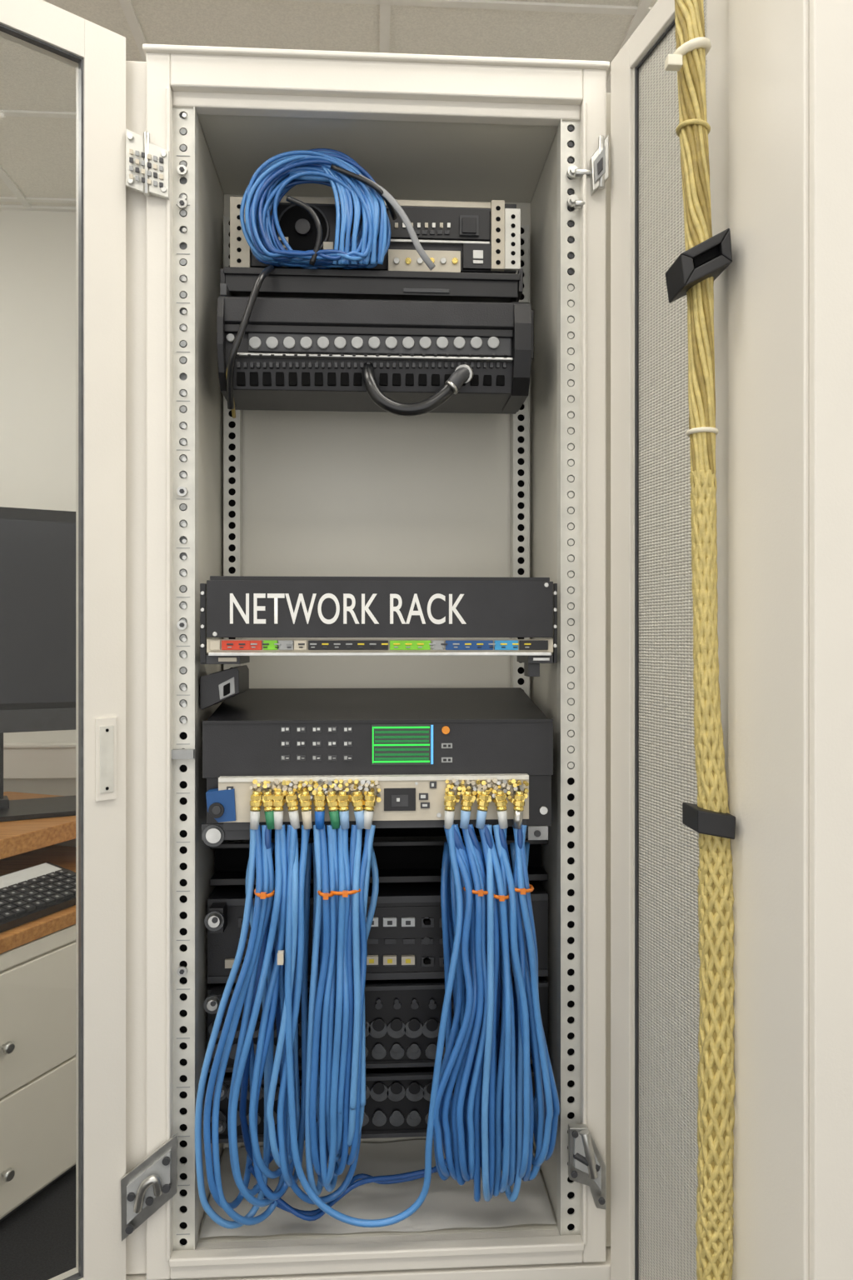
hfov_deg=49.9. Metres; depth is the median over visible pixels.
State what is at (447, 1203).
floor
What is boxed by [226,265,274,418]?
cable
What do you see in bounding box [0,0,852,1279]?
rack
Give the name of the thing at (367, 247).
cable
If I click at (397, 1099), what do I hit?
device
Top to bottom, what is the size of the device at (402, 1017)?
0.113 m
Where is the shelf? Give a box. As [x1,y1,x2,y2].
[220,266,523,302]
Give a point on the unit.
(412, 854)
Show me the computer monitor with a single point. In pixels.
(37, 547)
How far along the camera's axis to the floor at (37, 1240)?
2.31 m
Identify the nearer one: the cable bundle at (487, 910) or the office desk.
the cable bundle at (487, 910)
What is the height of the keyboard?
0.078 m
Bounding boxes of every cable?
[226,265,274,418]
[240,148,435,270]
[361,362,474,416]
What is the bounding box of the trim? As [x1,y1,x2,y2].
[3,742,75,779]
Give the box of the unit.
[210,826,548,885]
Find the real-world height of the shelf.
0.038 m
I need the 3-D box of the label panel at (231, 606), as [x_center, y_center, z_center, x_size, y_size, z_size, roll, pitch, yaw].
[-0.058,-0.015,1.146,0.431,0.122,0.102,0,0,-3]
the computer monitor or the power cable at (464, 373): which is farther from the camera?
the computer monitor
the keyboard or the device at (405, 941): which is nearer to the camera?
the device at (405, 941)
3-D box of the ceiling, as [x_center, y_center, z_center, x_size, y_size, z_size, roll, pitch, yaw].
[-0.248,-1.745,0.812,5.000,0.060,5.850,0,0,-3]
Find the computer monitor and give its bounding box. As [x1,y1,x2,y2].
[0,506,75,821]
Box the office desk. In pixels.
[0,791,75,1221]
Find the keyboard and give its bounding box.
[0,861,75,932]
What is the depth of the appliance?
1.09 m
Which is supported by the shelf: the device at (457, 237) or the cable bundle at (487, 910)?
the device at (457, 237)
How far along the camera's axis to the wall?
3.67 m
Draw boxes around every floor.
[0,1166,75,1279]
[199,1140,556,1238]
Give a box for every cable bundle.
[195,823,559,1229]
[665,0,735,1279]
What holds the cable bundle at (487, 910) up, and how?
attached to the appliance
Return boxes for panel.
[200,575,557,676]
[216,283,534,414]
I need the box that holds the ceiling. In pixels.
[0,0,658,211]
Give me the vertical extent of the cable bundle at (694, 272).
1.327 m
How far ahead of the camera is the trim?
3.60 m
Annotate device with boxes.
[203,976,548,1072]
[204,880,548,983]
[207,1064,534,1143]
[230,195,520,273]
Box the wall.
[0,210,75,795]
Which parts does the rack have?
glass door, cable arm bracket, frame, door panel, door frame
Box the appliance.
[201,687,553,846]
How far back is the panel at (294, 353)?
1.13 m

